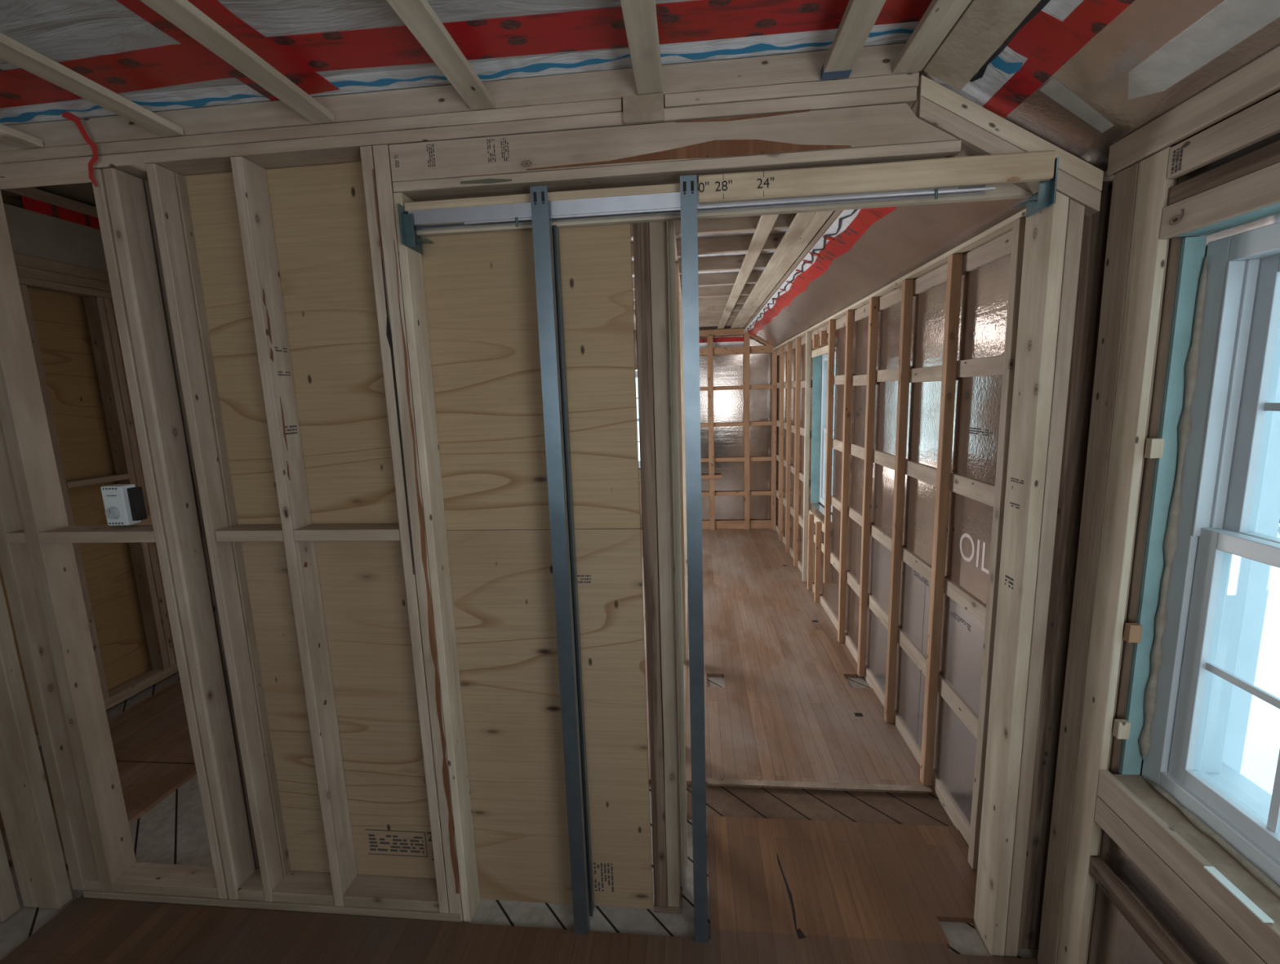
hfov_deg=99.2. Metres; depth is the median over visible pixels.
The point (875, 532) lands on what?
strip
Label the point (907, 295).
upright
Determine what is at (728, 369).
wall
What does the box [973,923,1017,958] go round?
block
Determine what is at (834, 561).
strip
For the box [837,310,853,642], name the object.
upright
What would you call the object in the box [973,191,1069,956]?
post
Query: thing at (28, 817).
post
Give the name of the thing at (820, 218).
joist
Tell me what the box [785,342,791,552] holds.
upright
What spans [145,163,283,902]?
stud
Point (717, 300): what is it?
batten
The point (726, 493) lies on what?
strip
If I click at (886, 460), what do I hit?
strip
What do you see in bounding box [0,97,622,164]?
plate
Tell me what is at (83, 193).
ceiling
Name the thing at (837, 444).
strip
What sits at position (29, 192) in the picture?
plate
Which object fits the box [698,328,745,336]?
strip
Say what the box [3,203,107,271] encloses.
board
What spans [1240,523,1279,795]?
snowy ground
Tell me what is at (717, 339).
tape
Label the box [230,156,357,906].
stud
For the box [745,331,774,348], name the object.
plate
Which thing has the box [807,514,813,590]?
strip
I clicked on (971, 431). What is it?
print
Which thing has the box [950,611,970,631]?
print
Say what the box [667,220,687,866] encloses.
stud
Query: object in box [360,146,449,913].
stud
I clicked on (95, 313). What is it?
stud
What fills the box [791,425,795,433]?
strip
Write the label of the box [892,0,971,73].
joist
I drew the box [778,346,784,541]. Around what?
upright
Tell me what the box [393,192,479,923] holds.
stud
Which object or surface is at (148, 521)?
block
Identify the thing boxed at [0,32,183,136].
joist
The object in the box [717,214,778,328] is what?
joist
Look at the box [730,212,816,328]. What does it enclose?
joist
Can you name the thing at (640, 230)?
post
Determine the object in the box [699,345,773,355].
strip
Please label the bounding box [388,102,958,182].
header board
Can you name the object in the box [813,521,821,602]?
strip
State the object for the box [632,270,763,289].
batten
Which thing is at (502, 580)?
plywood panel
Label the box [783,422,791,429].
strip
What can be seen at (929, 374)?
strip
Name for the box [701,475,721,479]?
offcut
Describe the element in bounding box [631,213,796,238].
batten
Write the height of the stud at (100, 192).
2.364 m
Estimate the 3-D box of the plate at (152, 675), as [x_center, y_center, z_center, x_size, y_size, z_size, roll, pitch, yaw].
[-3.159,1.306,3.058,0.090,0.038,1.600,-1,9,6]
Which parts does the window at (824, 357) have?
sash, sash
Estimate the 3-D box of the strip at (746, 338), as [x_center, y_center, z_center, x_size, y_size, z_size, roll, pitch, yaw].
[1.308,-0.581,6.665,0.066,2.383,0.022,-1,9,6]
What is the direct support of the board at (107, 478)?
attached to the stud at (24, 290)
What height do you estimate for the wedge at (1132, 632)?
0.044 m
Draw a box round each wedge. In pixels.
[1112,719,1130,739]
[1123,622,1142,643]
[1144,438,1164,458]
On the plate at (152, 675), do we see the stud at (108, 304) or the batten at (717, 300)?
the stud at (108, 304)
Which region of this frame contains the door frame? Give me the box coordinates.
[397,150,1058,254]
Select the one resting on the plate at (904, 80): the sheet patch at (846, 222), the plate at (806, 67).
the plate at (806, 67)
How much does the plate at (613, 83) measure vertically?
0.066 m
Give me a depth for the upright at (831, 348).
3.95 m
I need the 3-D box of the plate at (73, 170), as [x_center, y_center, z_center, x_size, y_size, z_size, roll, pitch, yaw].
[-1.704,-0.896,1.555,0.487,0.031,0.150,-1,9,6]
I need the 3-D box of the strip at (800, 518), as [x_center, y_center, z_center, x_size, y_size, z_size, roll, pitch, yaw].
[1.525,0.394,5.073,0.016,0.078,0.430,-1,9,6]
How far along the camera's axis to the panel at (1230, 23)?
0.98 m
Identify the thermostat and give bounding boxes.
[100,484,141,525]
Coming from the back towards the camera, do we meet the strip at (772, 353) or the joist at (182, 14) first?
the strip at (772, 353)
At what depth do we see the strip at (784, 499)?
6.07 m
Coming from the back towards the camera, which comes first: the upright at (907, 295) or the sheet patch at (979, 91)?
the upright at (907, 295)
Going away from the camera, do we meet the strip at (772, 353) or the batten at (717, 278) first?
the batten at (717, 278)
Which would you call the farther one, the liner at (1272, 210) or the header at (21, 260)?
the header at (21, 260)
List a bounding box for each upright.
[772,349,777,530]
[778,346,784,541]
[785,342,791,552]
[793,337,800,566]
[802,331,811,582]
[822,319,835,583]
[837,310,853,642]
[857,297,879,676]
[884,279,913,723]
[920,253,963,786]
[967,217,1026,870]
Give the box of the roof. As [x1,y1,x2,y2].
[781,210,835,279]
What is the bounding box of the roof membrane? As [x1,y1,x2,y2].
[0,0,932,108]
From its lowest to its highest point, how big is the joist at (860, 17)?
0.020 m
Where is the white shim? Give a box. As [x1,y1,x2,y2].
[1203,866,1274,923]
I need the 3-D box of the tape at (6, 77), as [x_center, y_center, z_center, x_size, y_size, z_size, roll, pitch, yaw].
[-1.682,-0.828,0.398,0.117,0.001,1.933,-1,9,7]
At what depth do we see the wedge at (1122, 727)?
1.33 m
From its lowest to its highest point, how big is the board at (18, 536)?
0.035 m
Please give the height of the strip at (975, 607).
0.064 m
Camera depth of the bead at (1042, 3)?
1.15 m
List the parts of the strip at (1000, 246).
cripple strip, cripple strip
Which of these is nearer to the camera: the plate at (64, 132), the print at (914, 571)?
the plate at (64, 132)
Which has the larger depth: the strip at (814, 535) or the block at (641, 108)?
the strip at (814, 535)
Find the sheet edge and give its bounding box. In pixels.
[0,21,919,124]
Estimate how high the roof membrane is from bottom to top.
0.001 m
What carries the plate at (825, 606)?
on the floor at (786, 706)
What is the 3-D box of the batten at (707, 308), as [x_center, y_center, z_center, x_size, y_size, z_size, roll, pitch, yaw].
[-0.130,-1.671,5.357,2.450,0.080,0.039,-1,9,6]
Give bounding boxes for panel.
[185,161,640,529]
[240,528,653,909]
[1128,0,1279,99]
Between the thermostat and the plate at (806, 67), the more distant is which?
the thermostat
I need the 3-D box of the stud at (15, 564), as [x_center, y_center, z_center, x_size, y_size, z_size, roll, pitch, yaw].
[-2.051,0.290,1.815,0.048,2.367,0.090,-1,9,6]
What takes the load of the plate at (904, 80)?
on the plate at (908, 95)
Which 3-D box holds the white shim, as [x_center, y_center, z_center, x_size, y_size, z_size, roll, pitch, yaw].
[1.122,0.772,1.023,0.018,0.004,0.115,-1,9,6]
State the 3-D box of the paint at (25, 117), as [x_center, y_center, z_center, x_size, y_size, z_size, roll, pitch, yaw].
[-0.818,-1.017,1.408,2.934,0.001,0.058,-1,9,6]
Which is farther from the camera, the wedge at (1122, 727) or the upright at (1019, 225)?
the upright at (1019, 225)
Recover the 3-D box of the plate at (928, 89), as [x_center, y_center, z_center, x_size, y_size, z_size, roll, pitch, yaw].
[0.893,-0.842,1.347,0.427,0.286,0.093,-1,9,6]
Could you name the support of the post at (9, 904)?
on the floor at (786, 706)
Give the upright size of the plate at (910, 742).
0.076 m
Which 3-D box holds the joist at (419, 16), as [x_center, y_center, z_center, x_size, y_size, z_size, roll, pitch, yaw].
[-0.597,-0.643,-0.610,0.066,0.020,4.094,-1,9,6]
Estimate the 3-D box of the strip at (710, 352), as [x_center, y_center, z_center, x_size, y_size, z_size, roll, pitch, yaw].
[0.877,-0.574,6.707,0.066,2.383,0.022,-1,9,6]
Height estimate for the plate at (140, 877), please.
0.038 m
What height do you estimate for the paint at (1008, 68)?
0.056 m
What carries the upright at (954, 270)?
on the floor at (786, 706)
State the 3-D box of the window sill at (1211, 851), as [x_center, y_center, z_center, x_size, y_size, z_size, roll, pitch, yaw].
[1.164,0.798,0.922,0.066,0.006,0.875,-1,9,6]
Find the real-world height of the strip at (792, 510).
0.078 m
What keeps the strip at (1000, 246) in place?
attached to the wall at (984, 289)
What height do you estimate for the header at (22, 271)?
0.053 m
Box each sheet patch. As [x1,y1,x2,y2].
[699,341,743,348]
[743,208,860,332]
[933,0,1084,106]
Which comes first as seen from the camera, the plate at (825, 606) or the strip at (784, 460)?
the plate at (825, 606)
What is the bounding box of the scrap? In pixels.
[822,235,834,240]
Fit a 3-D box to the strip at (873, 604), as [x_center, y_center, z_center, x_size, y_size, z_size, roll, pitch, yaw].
[1.325,0.728,2.976,0.016,0.078,0.455,-1,9,6]
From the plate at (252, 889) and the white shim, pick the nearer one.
the white shim
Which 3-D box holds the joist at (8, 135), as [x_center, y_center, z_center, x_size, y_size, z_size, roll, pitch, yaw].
[-1.896,-0.621,-0.483,0.066,0.020,4.094,-1,9,6]
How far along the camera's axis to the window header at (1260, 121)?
1.01 m
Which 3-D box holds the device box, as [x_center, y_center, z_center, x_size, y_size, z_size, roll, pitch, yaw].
[-1.631,0.070,1.767,0.018,0.106,0.032,-1,9,6]
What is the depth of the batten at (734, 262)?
3.45 m
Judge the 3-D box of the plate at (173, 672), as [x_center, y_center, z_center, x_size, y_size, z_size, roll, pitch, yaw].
[-3.158,1.335,3.063,0.090,0.024,1.600,-1,9,6]
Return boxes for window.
[635,370,639,467]
[819,351,835,511]
[1141,222,1279,885]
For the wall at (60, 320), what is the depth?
3.21 m
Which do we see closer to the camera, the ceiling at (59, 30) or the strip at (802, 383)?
the ceiling at (59, 30)
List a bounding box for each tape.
[0,69,25,84]
[21,195,100,230]
[115,0,340,100]
[698,337,743,342]
[747,206,897,336]
[982,0,1134,118]
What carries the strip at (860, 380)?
attached to the wall at (984, 289)
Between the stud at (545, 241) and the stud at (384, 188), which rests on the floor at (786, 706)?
the stud at (545, 241)
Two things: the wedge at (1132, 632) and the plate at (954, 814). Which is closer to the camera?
the wedge at (1132, 632)
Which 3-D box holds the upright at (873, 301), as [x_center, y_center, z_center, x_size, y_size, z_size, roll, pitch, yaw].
[1.299,0.085,3.114,0.039,2.187,0.040,-1,9,6]
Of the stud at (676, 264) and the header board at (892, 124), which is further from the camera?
the stud at (676, 264)
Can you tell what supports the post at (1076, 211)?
on the block at (973, 923)
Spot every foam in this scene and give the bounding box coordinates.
[1137,256,1207,759]
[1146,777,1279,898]
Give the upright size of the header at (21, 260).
0.061 m
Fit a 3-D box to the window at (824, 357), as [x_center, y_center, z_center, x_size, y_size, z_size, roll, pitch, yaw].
[1.608,-0.372,4.294,0.206,1.280,0.760,-1,9,6]
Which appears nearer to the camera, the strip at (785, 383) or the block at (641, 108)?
the block at (641, 108)
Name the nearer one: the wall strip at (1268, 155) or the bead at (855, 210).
the wall strip at (1268, 155)
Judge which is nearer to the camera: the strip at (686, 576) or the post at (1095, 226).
the post at (1095, 226)
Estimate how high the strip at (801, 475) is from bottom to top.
0.064 m
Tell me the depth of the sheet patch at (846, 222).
2.89 m
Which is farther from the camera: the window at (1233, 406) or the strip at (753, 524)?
the strip at (753, 524)
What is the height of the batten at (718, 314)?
0.080 m
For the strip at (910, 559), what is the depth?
2.48 m
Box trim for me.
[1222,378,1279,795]
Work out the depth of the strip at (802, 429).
5.00 m
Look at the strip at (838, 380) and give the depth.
3.73 m
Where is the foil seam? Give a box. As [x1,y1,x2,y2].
[1039,77,1113,133]
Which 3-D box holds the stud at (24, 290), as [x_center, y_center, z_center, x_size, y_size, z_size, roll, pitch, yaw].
[-3.186,0.126,2.991,0.089,2.313,0.041,-1,9,6]
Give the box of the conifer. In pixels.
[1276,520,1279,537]
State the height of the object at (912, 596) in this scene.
0.890 m
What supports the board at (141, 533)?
attached to the stud at (100, 192)
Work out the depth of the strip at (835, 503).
3.87 m
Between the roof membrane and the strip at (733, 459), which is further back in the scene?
the strip at (733, 459)
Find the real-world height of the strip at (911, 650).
0.077 m
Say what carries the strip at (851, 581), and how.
attached to the wall at (984, 289)
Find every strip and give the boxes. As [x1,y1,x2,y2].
[680,575,688,887]
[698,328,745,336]
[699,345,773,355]
[699,384,771,391]
[700,421,771,426]
[701,457,771,462]
[701,491,771,496]
[702,520,770,528]
[707,335,715,529]
[743,333,749,529]
[770,352,777,528]
[776,420,779,426]
[777,230,1013,355]
[782,459,791,466]
[782,497,791,507]
[783,382,786,388]
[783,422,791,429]
[790,465,799,474]
[790,506,794,517]
[791,380,801,387]
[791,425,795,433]
[798,515,803,528]
[799,472,809,486]
[800,380,811,387]
[800,426,810,438]
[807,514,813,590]
[808,510,831,533]
[811,345,828,357]
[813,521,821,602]
[813,533,823,552]
[830,551,847,572]
[831,496,848,517]
[832,438,850,452]
[834,373,853,384]
[846,570,859,597]
[848,506,871,526]
[849,443,873,462]
[852,373,876,386]
[867,593,888,630]
[870,524,902,551]
[872,449,895,470]
[875,367,898,382]
[897,627,926,676]
[901,546,931,582]
[905,459,937,486]
[909,365,942,382]
[937,674,978,738]
[943,577,986,625]
[949,472,995,506]
[955,355,1004,377]
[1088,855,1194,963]
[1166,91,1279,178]
[1167,140,1279,205]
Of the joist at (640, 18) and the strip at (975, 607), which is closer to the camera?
the joist at (640, 18)
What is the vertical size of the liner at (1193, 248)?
1.266 m
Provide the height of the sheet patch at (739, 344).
0.065 m
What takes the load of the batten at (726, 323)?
attached to the ceiling at (83, 193)
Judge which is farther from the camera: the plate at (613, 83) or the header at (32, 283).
the header at (32, 283)
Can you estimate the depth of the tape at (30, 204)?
2.98 m
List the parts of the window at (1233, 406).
sash, sill, sash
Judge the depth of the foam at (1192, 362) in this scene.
1.24 m
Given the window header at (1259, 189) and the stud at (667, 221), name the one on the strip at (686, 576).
the stud at (667, 221)
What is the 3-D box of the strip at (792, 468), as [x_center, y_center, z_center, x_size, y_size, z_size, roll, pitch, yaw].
[1.554,-0.104,5.449,0.016,0.064,0.445,-1,9,6]
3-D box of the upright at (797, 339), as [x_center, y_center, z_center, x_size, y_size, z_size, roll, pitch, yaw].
[1.498,-0.254,5.198,0.040,2.187,0.039,-1,9,6]
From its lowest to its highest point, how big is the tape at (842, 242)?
0.055 m
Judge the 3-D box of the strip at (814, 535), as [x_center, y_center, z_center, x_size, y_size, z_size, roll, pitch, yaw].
[1.465,0.498,4.470,0.011,0.066,0.700,-1,9,6]
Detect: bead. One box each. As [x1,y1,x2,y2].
[745,208,857,331]
[969,0,1050,82]
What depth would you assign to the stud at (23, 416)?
1.79 m
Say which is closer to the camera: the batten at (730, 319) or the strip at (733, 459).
the batten at (730, 319)
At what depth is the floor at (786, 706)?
2.29 m
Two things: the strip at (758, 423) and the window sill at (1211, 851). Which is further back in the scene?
the strip at (758, 423)
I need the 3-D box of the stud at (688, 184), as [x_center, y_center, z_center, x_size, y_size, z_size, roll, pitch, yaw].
[0.163,0.342,1.596,0.042,2.266,0.108,-1,9,6]
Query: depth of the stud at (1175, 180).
1.30 m
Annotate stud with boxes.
[0,190,136,891]
[0,417,97,889]
[19,284,109,701]
[83,296,169,669]
[92,168,228,898]
[102,168,255,899]
[103,297,175,666]
[142,180,259,870]
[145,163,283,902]
[173,172,290,878]
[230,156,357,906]
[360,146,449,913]
[372,144,463,922]
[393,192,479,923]
[529,185,594,934]
[664,221,682,886]
[666,221,680,797]
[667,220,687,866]
[675,262,686,662]
[679,308,687,575]
[680,174,707,942]
[1037,162,1139,963]
[1056,146,1174,963]
[1084,177,1177,963]
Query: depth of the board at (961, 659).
2.15 m
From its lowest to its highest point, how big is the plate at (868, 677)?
0.090 m
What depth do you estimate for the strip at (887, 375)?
2.82 m
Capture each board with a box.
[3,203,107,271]
[6,528,26,542]
[39,524,155,542]
[66,473,128,488]
[215,524,284,542]
[293,523,400,541]
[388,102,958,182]
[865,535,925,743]
[917,579,985,826]
[1094,796,1267,963]
[1097,769,1279,963]
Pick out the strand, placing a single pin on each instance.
(68, 115)
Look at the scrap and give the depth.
2.54 m
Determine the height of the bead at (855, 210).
0.026 m
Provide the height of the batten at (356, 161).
0.080 m
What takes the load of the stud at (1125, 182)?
on the floor at (786, 706)
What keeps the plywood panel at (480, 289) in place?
on the plywood panel at (502, 580)
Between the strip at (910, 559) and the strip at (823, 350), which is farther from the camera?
the strip at (823, 350)
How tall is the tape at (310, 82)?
0.001 m
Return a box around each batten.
[182,160,361,176]
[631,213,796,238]
[631,233,785,258]
[631,253,773,275]
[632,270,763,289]
[632,284,755,301]
[633,295,748,309]
[633,303,744,313]
[634,317,736,326]
[634,322,733,329]
[698,311,739,319]
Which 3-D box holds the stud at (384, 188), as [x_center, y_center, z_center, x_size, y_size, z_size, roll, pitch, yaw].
[-0.651,0.285,1.680,0.051,2.406,0.092,-1,9,6]
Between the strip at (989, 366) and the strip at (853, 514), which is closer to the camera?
the strip at (989, 366)
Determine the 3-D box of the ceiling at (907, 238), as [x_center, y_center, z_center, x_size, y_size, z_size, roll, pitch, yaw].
[1.215,-1.292,3.999,0.440,0.281,5.300,-1,9,6]
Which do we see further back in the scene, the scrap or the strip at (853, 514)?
the strip at (853, 514)
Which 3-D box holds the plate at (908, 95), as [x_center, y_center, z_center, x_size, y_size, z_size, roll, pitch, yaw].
[0.323,-0.926,1.328,0.685,0.031,0.095,-1,9,6]
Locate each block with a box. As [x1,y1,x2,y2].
[128,513,152,525]
[622,93,664,124]
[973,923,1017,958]
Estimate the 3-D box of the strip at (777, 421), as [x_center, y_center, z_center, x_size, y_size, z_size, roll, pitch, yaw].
[1.630,-0.672,6.327,0.016,0.072,0.505,-1,9,6]
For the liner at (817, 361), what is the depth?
4.66 m
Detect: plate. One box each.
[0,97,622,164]
[0,120,88,151]
[0,155,93,189]
[0,186,97,217]
[35,657,177,742]
[37,668,178,746]
[80,67,637,143]
[83,870,102,890]
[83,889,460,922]
[93,111,630,177]
[112,862,218,897]
[237,868,265,900]
[271,871,334,905]
[342,875,439,911]
[633,86,916,124]
[661,43,919,108]
[664,72,919,108]
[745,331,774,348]
[773,208,1026,350]
[819,594,838,630]
[844,632,857,662]
[864,664,884,706]
[893,711,921,766]
[910,75,1103,191]
[911,96,1101,216]
[932,770,969,848]
[1106,45,1279,175]
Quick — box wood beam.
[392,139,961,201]
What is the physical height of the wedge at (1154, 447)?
0.044 m
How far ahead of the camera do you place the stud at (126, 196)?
1.71 m
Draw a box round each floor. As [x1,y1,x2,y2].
[0,528,1039,963]
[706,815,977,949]
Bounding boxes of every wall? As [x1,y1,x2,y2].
[0,195,176,729]
[634,279,781,529]
[776,89,1279,963]
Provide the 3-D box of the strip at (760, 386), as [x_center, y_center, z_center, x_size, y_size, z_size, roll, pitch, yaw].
[1.003,-1.142,6.626,1.240,0.049,0.025,-1,9,6]
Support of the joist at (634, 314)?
attached to the batten at (356, 161)
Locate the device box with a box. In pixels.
[126,486,146,520]
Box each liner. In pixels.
[810,355,822,502]
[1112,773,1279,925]
[1119,235,1207,775]
[1177,203,1279,236]
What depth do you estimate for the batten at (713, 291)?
4.39 m
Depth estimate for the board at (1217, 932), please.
1.14 m
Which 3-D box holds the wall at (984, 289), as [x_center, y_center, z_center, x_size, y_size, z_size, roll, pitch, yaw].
[1.323,0.211,1.994,0.204,2.410,9.700,-1,9,6]
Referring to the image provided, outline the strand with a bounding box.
[62,111,97,186]
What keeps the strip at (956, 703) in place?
attached to the wall at (984, 289)
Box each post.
[0,578,72,908]
[0,828,19,921]
[632,222,667,906]
[648,221,679,906]
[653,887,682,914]
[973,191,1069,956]
[1004,199,1084,958]
[1017,181,1112,949]
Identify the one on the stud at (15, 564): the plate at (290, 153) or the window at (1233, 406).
the plate at (290, 153)
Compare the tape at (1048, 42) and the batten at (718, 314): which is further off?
the batten at (718, 314)
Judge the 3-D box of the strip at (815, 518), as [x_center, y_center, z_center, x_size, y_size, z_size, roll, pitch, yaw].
[1.460,0.335,4.444,0.011,0.066,0.720,-1,9,6]
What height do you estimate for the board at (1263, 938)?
0.073 m
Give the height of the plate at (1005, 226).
0.018 m
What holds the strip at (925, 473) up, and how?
attached to the wall at (984, 289)
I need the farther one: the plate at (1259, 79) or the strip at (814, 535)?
the strip at (814, 535)
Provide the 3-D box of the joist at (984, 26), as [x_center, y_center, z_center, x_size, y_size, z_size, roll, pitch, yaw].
[0.529,-0.636,-0.717,0.094,0.067,4.094,-1,9,6]
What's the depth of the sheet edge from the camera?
1.35 m
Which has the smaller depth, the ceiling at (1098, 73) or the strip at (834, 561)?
the ceiling at (1098, 73)
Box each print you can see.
[913,570,928,586]
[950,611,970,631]
[968,427,991,435]
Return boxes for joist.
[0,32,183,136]
[0,123,43,148]
[139,0,334,123]
[386,0,494,109]
[620,0,663,95]
[633,312,635,324]
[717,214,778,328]
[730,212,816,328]
[737,210,833,328]
[820,0,885,79]
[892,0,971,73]
[924,0,1040,90]
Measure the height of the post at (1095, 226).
2.206 m
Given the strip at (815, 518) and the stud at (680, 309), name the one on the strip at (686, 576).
the stud at (680, 309)
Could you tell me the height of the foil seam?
0.092 m
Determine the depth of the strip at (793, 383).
5.41 m
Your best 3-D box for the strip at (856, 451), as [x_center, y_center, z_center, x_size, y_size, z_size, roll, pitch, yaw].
[1.341,-0.178,3.295,0.016,0.070,0.435,-1,9,6]
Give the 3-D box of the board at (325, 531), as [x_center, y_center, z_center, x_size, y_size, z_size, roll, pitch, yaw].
[-0.880,0.154,1.681,0.337,0.036,0.088,-1,9,6]
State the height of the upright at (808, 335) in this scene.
2.187 m
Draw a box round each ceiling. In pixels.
[0,0,906,125]
[32,177,787,286]
[743,198,1026,347]
[918,0,1279,171]
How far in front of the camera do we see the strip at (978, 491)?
1.97 m
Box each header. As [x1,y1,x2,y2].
[13,252,109,282]
[15,265,111,292]
[17,275,112,301]
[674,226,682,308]
[1160,162,1279,239]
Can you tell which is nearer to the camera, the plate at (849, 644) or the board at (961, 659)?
the board at (961, 659)
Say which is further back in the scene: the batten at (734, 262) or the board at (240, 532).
the batten at (734, 262)
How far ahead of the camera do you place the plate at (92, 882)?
1.95 m
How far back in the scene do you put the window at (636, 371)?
6.88 m
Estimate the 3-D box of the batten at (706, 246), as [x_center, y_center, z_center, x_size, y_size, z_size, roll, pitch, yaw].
[-0.344,-1.307,3.117,2.450,0.080,0.040,-1,9,6]
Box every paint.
[0,28,914,122]
[990,55,1022,74]
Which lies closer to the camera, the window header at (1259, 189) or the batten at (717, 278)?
the window header at (1259, 189)

